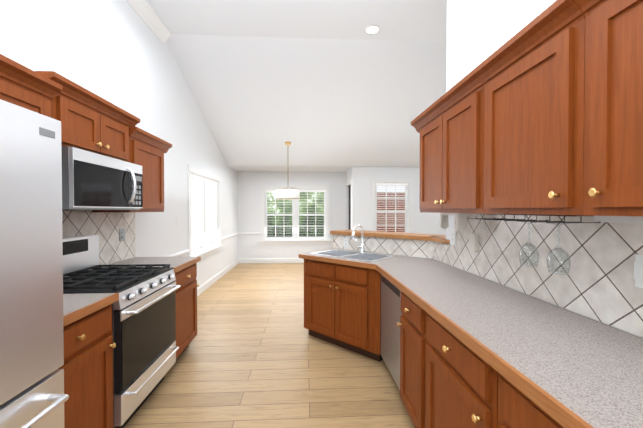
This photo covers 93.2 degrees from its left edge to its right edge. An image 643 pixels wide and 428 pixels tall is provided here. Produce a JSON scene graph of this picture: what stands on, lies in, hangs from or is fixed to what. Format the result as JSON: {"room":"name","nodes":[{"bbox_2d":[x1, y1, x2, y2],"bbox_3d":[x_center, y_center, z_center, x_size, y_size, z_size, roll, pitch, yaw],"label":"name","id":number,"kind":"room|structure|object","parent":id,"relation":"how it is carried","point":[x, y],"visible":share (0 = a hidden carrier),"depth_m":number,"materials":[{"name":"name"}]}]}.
{"room":"kitchen","nodes":[
{"label":"kitchen","id":0,"kind":"room"},
{"bbox_2d":[0,0,237,287],"bbox_3d":[-1.992,-0.460,3.148,0.140,3.620,9.840,0,1,-3],"label":"wall","id":1,"kind":"structure","parent":0,"point":[119,53],"depth_m":3.24,"materials":[{"name":"white paint"}]},
{"bbox_2d":[0,54,59,120],"bbox_3d":[-1.657,-0.556,1.297,0.325,0.340,0.856,0,1,-3],"label":"upper cabinet","id":2,"kind":"object","parent":1,"relation":"attached to","point":[20,86],"depth_m":1.56,"materials":[{"name":"brown wood"}]},
{"bbox_2d":[36,71,135,163],"bbox_3d":[-1.701,-0.596,2.106,0.325,0.390,0.760,0,1,-3],"label":"upper cabinet","id":3,"kind":"object","parent":1,"relation":"attached to","point":[92,122],"depth_m":2.05,"materials":[{"name":"brown wood"}]},
{"bbox_2d":[61,146,142,210],"bbox_3d":[-1.626,-0.209,2.115,0.473,0.369,0.754,0,1,-3],"label":"microwave","id":4,"kind":"object","parent":3,"relation":"attached to","point":[92,181],"visible":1,"depth_m":1.96,"materials":[{"name":"silver metal"}]},
{"bbox_2d":[62,210,134,264],"bbox_3d":[-1.862,0.207,2.122,0.008,0.488,2.000,0,1,-3],"label":"wall tile","id":5,"kind":"structure","parent":1,"relation":"attached to","point":[105,226],"depth_m":2.67,"materials":[{"name":"white tile"}]},
{"bbox_2d":[119,228,124,240],"bbox_3d":[-1.895,0.198,2.892,0.010,0.118,0.075,0,1,-3],"label":"electrical outlet","id":6,"kind":"object","parent":5,"relation":"attached to","point":[121,234],"visible":1,"depth_m":2.89,"materials":[{"name":"grey plastic"}]},
{"bbox_2d":[92,127,167,211],"bbox_3d":[-1.738,-0.369,2.796,0.325,0.703,0.613,0,1,-3],"label":"upper cabinet","id":7,"kind":"object","parent":1,"relation":"attached to","point":[150,150],"depth_m":2.82,"materials":[{"name":"brown wood"}]},
{"bbox_2d":[126,0,171,43],"bbox_3d":[-1.756,-2.128,0.991,0.100,0.130,5.548,0,1,-3],"label":"crown molding","id":8,"kind":"structure","parent":1,"relation":"attached to","point":[146,13],"depth_m":3.35,"materials":[{"name":"white"}]},
{"bbox_2d":[166,249,188,256],"bbox_3d":[-1.948,0.566,3.856,0.022,0.060,1.382,0,1,-3],"label":"trim","id":9,"kind":"structure","parent":1,"relation":"attached to","point":[181,253],"depth_m":4.21,"materials":[{"name":"white wood"}]},
{"bbox_2d":[187,165,222,258],"bbox_3d":[-2.083,0.004,5.393,0.190,1.495,1.750,0,1,-3],"label":"window","id":10,"kind":"structure","parent":1,"relation":"in","point":[204,227],"depth_m":5.33,"materials":[{"name":"white wood"}]},
{"bbox_2d":[197,258,238,295],"bbox_3d":[-2.042,1.255,5.531,0.016,0.130,4.840,0,1,-3],"label":"baseboard","id":11,"kind":"structure","parent":1,"relation":"attached to","point":[203,287],"depth_m":5.89,"materials":[{"name":"white wood"}]},
{"bbox_2d":[221,233,238,240],"bbox_3d":[-2.124,0.525,7.100,0.022,0.060,1.680,0,1,-3],"label":"trim","id":12,"kind":"structure","parent":1,"relation":"attached to","point":[227,237],"depth_m":6.96,"materials":[{"name":"white wood"}]},
{"bbox_2d":[124,263,415,427],"bbox_3d":[1.509,1.407,3.442,7.480,0.120,10.000,0,1,-3],"label":"floor","id":13,"kind":"structure","parent":0,"point":[254,354],"depth_m":2.59,"materials":[{"name":"brown wood"}]},
{"bbox_2d":[0,99,68,427],"bbox_3d":[-1.335,0.516,0.688,0.884,1.730,0.910,0,1,-3],"label":"refrigerator","id":14,"kind":"object","parent":13,"relation":"on","point":[32,395],"visible":1,"depth_m":1.02,"materials":[{"name":"silver metal"}]},
{"bbox_2d":[58,304,115,427],"bbox_3d":[-1.483,0.938,1.456,0.670,0.868,0.591,0,1,-3],"label":"base cabinet","id":15,"kind":"object","parent":13,"relation":"on","point":[89,346],"visible":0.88,"depth_m":1.56,"materials":[{"name":"brown wood"}]},
{"bbox_2d":[63,293,118,326],"bbox_3d":[-1.488,0.483,1.448,0.658,0.042,0.597,0,1,-3],"label":"countertop","id":16,"kind":"structure","parent":15,"relation":"on","point":[77,306],"depth_m":1.58,"materials":[{"name":"laminate"}]},
{"bbox_2d":[62,235,180,427],"bbox_3d":[-1.492,0.768,2.134,0.729,1.190,0.756,0,1,-3],"label":"gas range","id":17,"kind":"object","parent":13,"relation":"on","point":[146,348],"visible":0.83,"depth_m":2.06,"materials":[{"name":"silver metal"}]},
{"bbox_2d":[174,263,198,359],"bbox_3d":[-1.556,0.920,2.813,0.670,0.868,0.591,0,1,-3],"label":"base cabinet","id":18,"kind":"object","parent":13,"relation":"on","point":[186,309],"visible":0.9,"depth_m":2.82,"materials":[{"name":"brown wood"}]},
{"bbox_2d":[108,256,200,272],"bbox_3d":[-1.563,0.465,2.822,0.658,0.042,0.622,0,1,-3],"label":"countertop","id":19,"kind":"structure","parent":18,"relation":"on","point":[178,263],"depth_m":2.84,"materials":[{"name":"laminate"}]},
{"bbox_2d":[304,259,382,361],"bbox_3d":[0.347,0.915,3.220,0.957,0.868,0.653,1,1,42],"label":"base cabinet","id":20,"kind":"object","parent":13,"relation":"on","point":[342,306],"visible":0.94,"depth_m":2.95,"materials":[{"name":"brown wood"}]},
{"bbox_2d":[298,248,373,268],"bbox_3d":[0.099,0.460,3.224,0.690,0.042,1.160,0,1,-3],"label":"countertop","id":21,"kind":"structure","parent":20,"relation":"on","point":[357,263],"depth_m":3.00,"materials":[{"name":"laminate"}]},
{"bbox_2d":[310,249,395,261],"bbox_3d":[0.321,0.522,3.237,0.800,0.182,0.460,1,1,42],"label":"double-bowl sink","id":22,"kind":"object","parent":21,"relation":"in","point":[356,255],"visible":0.33,"depth_m":3.31,"materials":[{"name":"silver metal"}]},
{"bbox_2d":[381,274,401,390],"bbox_3d":[0.819,0.929,2.407,0.568,0.862,0.592,0,1,-3],"label":"dishwasher","id":23,"kind":"object","parent":13,"relation":"on","point":[391,313],"visible":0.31,"depth_m":2.35,"materials":[{"name":"silver metal"}]},
{"bbox_2d":[397,291,420,427],"bbox_3d":[0.853,0.932,1.887,0.624,0.868,0.432,0,1,-3],"label":"base cabinet","id":24,"kind":"object","parent":13,"relation":"on","point":[410,320],"depth_m":1.87,"materials":[{"name":"brown wood"}]},
{"bbox_2d":[421,308,484,427],"bbox_3d":[0.882,0.939,1.369,0.624,0.868,0.605,0,1,-3],"label":"base cabinet","id":25,"kind":"object","parent":13,"relation":"on","point":[448,379],"depth_m":1.37,"materials":[{"name":"brown wood"}]},
{"bbox_2d":[358,251,642,427],"bbox_3d":[0.862,0.482,1.462,0.644,0.042,4.740,0,1,-3],"label":"countertop","id":26,"kind":"structure","parent":25,"relation":"on","point":[564,368],"depth_m":1.10,"materials":[{"name":"laminate"}]},
{"bbox_2d":[352,224,364,252],"bbox_3d":[0.404,0.271,3.335,0.166,0.317,0.183,0,1,-3],"label":"gooseneck faucet","id":27,"kind":"object","parent":26,"relation":"on","point":[361,246],"visible":1,"depth_m":3.37,"materials":[{"name":"silver metal"}]},
{"bbox_2d":[485,362,563,427],"bbox_3d":[0.914,0.947,0.762,0.624,0.868,0.610,0,1,-3],"label":"base cabinet","id":28,"kind":"object","parent":13,"relation":"on","point":[506,406],"depth_m":0.96,"materials":[{"name":"brown wood"}]},
{"bbox_2d":[238,171,346,257],"bbox_3d":[-0.692,0.062,8.083,2.990,2.450,0.140,0,1,-3],"label":"wall","id":29,"kind":"structure","parent":0,"point":[249,204],"depth_m":7.98,"materials":[{"name":"white paint"}]},
{"bbox_2d":[239,232,260,234],"bbox_3d":[-1.870,0.514,7.944,0.560,0.060,0.022,0,1,-3],"label":"trim","id":30,"kind":"structure","parent":29,"relation":"attached to","point":[249,233],"depth_m":7.94,"materials":[{"name":"white wood"}]},
{"bbox_2d":[239,258,303,262],"bbox_3d":[-0.743,1.223,8.017,2.818,0.130,0.016,0,1,-3],"label":"baseboard","id":31,"kind":"structure","parent":29,"relation":"attached to","point":[241,260],"depth_m":7.98,"materials":[{"name":"white wood"}]},
{"bbox_2d":[260,185,330,244],"bbox_3d":[-0.685,0.025,8.053,1.850,1.545,0.190,0,1,-3],"label":"window","id":32,"kind":"structure","parent":29,"relation":"in","point":[295,238],"depth_m":8.04,"materials":[{"name":"white wood"}]},
{"bbox_2d":[146,0,446,41],"bbox_3d":[1.683,-2.244,1.106,7.260,0.100,5.690,0,1,-3],"label":"ceiling","id":33,"kind":"structure","parent":0,"point":[412,20],"depth_m":3.46,"materials":[{"name":"white paint"}]},
{"bbox_2d":[364,25,379,33],"bbox_3d":[0.613,-2.222,3.668,0.190,0.007,0.190,0,1,-3],"label":"recessed light","id":34,"kind":"object","parent":33,"relation":"in","point":[372,29],"visible":1,"depth_m":3.66,"materials":[{"name":"white plastic"}]},
{"bbox_2d":[167,34,446,171],"bbox_3d":[1.413,-1.723,6.096,7.260,1.270,4.290,0,1,-3],"label":"ceiling","id":35,"kind":"structure","parent":0,"point":[316,102],"depth_m":4.83,"materials":[{"name":"white paint"}]},
{"bbox_2d":[276,142,299,198],"bbox_3d":[-0.668,-0.865,6.059,0.467,1.129,0.467,0,1,-3],"label":"pendant light","id":36,"kind":"object","parent":35,"relation":"hanging from","point":[287,193],"visible":0.98,"depth_m":5.87,"materials":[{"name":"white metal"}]},
{"bbox_2d":[347,167,357,229],"bbox_3d":[0.762,0.069,7.591,0.140,2.450,1.000,0,1,-3],"label":"wall","id":37,"kind":"structure","parent":0,"point":[352,173],"depth_m":7.09,"materials":[{"name":"white paint"}]},
{"bbox_2d":[346,180,351,229],"bbox_3d":[0.722,0.238,7.616,0.098,2.110,0.910,0,1,-3],"label":"door frame","id":38,"kind":"structure","parent":37,"relation":"attached to","point":[350,204],"depth_m":7.64,"materials":[{"name":"white wood"}]},
{"bbox_2d":[330,230,449,262],"bbox_3d":[0.728,0.782,3.376,1.191,1.130,1.472,0,1,-3],"label":"wall","id":39,"kind":"structure","parent":0,"point":[429,246],"depth_m":3.25,"materials":[{"name":"white tile"}]},
{"bbox_2d":[344,238,348,246],"bbox_3d":[0.300,0.343,3.693,0.070,0.110,0.010,1,1,42],"label":"outlet","id":40,"kind":"object","parent":39,"relation":"attached to","point":[346,242],"visible":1,"depth_m":3.69,"materials":[{"name":"white plastic"}]},
{"bbox_2d":[358,167,445,234],"bbox_3d":[2.848,-0.102,7.271,3.990,2.800,0.140,0,1,-3],"label":"wall","id":41,"kind":"structure","parent":0,"point":[426,222],"depth_m":7.13,"materials":[{"name":"white paint"}]},
{"bbox_2d":[371,178,413,232],"bbox_3d":[1.656,-0.044,7.177,1.030,1.585,0.190,0,1,-3],"label":"room window","id":42,"kind":"structure","parent":41,"relation":"in","point":[407,183],"depth_m":7.15,"materials":[{"name":"white"}]},
{"bbox_2d":[445,0,641,337],"bbox_3d":[1.302,-0.427,0.578,0.120,3.620,4.350,0,1,-3],"label":"wall","id":43,"kind":"structure","parent":0,"point":[479,32],"depth_m":2.23,"materials":[{"name":"white paint"}]},
{"bbox_2d":[415,72,474,212],"bbox_3d":[0.995,-0.395,2.104,0.325,0.773,0.911,0,1,-3],"label":"upper cabinet","id":44,"kind":"object","parent":43,"relation":"attached to","point":[446,130],"depth_m":2.00,"materials":[{"name":"brown wood"}]},
{"bbox_2d":[440,213,466,230],"bbox_3d":[1.016,0.057,2.356,0.068,0.134,0.320,0,1,-3],"label":"paper towel holder","id":45,"kind":"object","parent":44,"relation":"attached to","point":[461,222],"visible":0.96,"depth_m":2.21,"materials":[{"name":"beige plastic"}]},
{"bbox_2d":[475,0,570,214],"bbox_3d":[1.036,-0.385,1.354,0.325,0.773,0.590,0,1,-3],"label":"upper cabinet","id":46,"kind":"object","parent":43,"relation":"attached to","point":[541,113],"depth_m":1.30,"materials":[{"name":"brown wood"}]},
{"bbox_2d":[468,214,599,222],"bbox_3d":[1.024,0.018,1.556,0.234,0.032,0.622,0,1,-3],"label":"stemware rack","id":47,"kind":"object","parent":46,"relation":"hanging from","point":[524,220],"visible":0.98,"depth_m":1.49,"materials":[{"name":"black metal"}]},
{"bbox_2d":[519,222,538,266],"bbox_3d":[1.004,0.143,1.470,0.082,0.215,0.082,0,1,-3],"label":"hanging wine glass","id":48,"kind":"object","parent":47,"relation":"hanging from","point":[521,260],"visible":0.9,"depth_m":1.47,"materials":[{"name":"clear glass"}]},
{"bbox_2d":[547,223,570,274],"bbox_3d":[1.013,0.145,1.299,0.082,0.215,0.082,0,1,-3],"label":"hanging wine glass","id":49,"kind":"object","parent":47,"relation":"hanging from","point":[557,267],"visible":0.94,"depth_m":1.29,"materials":[{"name":"clear glass"}]},
{"bbox_2d":[445,213,642,337],"bbox_3d":[1.219,0.237,0.932,0.008,0.460,3.650,0,1,-3],"label":"wall tile","id":50,"kind":"structure","parent":43,"relation":"attached to","point":[597,282],"depth_m":1.47,"materials":[{"name":"white tile"}]},
{"bbox_2d":[451,230,455,244],"bbox_3d":[1.121,0.197,2.589,0.010,0.118,0.075,0,1,-3],"label":"electrical outlet","id":51,"kind":"object","parent":50,"relation":"attached to","point":[453,236],"visible":1,"depth_m":2.57,"materials":[{"name":"white plastic"}]},
{"bbox_2d":[469,234,478,250],"bbox_3d":[1.128,0.211,2.254,0.031,0.122,0.078,0,1,-3],"label":"electrical outlet","id":52,"kind":"object","parent":50,"relation":"attached to","point":[473,242],"visible":1,"depth_m":2.23,"materials":[{"name":"beige plastic"}]},
{"bbox_2d":[634,254,642,287],"bbox_3d":[1.202,0.216,1.101,0.009,0.125,0.124,0,1,-3],"label":"light switch","id":53,"kind":"object","parent":50,"relation":"attached to","point":[638,270],"visible":1,"depth_m":1.15,"materials":[{"name":"white plastic"}]},
{"bbox_2d":[571,0,642,216],"bbox_3d":[1.068,-0.377,0.755,0.325,0.773,0.610,0,1,-3],"label":"upper cabinet","id":54,"kind":"object","parent":43,"relation":"attached to","point":[607,35],"depth_m":0.95,"materials":[{"name":"brown wood"}]},
{"bbox_2d":[594,216,642,223],"bbox_3d":[1.148,0.020,1.109,0.070,0.028,0.255,0,1,-3],"label":"under-cabinet light","id":55,"kind":"object","parent":54,"relation":"attached to","point":[626,219],"visible":0.82,"depth_m":1.13,"materials":[{"name":"white plastic"}]},
{"label":"outside","id":56,"kind":"structure","parent":0,"visible":0},
{"bbox_2d":[191,180,323,236],"bbox_3d":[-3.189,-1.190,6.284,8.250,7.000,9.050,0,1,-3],"label":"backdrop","id":57,"kind":"structure","parent":56,"point":[303,229],"depth_m":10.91,"materials":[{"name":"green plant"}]},
{"bbox_2d":[377,187,404,232],"bbox_3d":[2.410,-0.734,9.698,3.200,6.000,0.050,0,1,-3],"label":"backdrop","id":58,"kind":"structure","parent":56,"point":[389,203],"depth_m":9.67,"materials":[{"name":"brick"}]}
]}

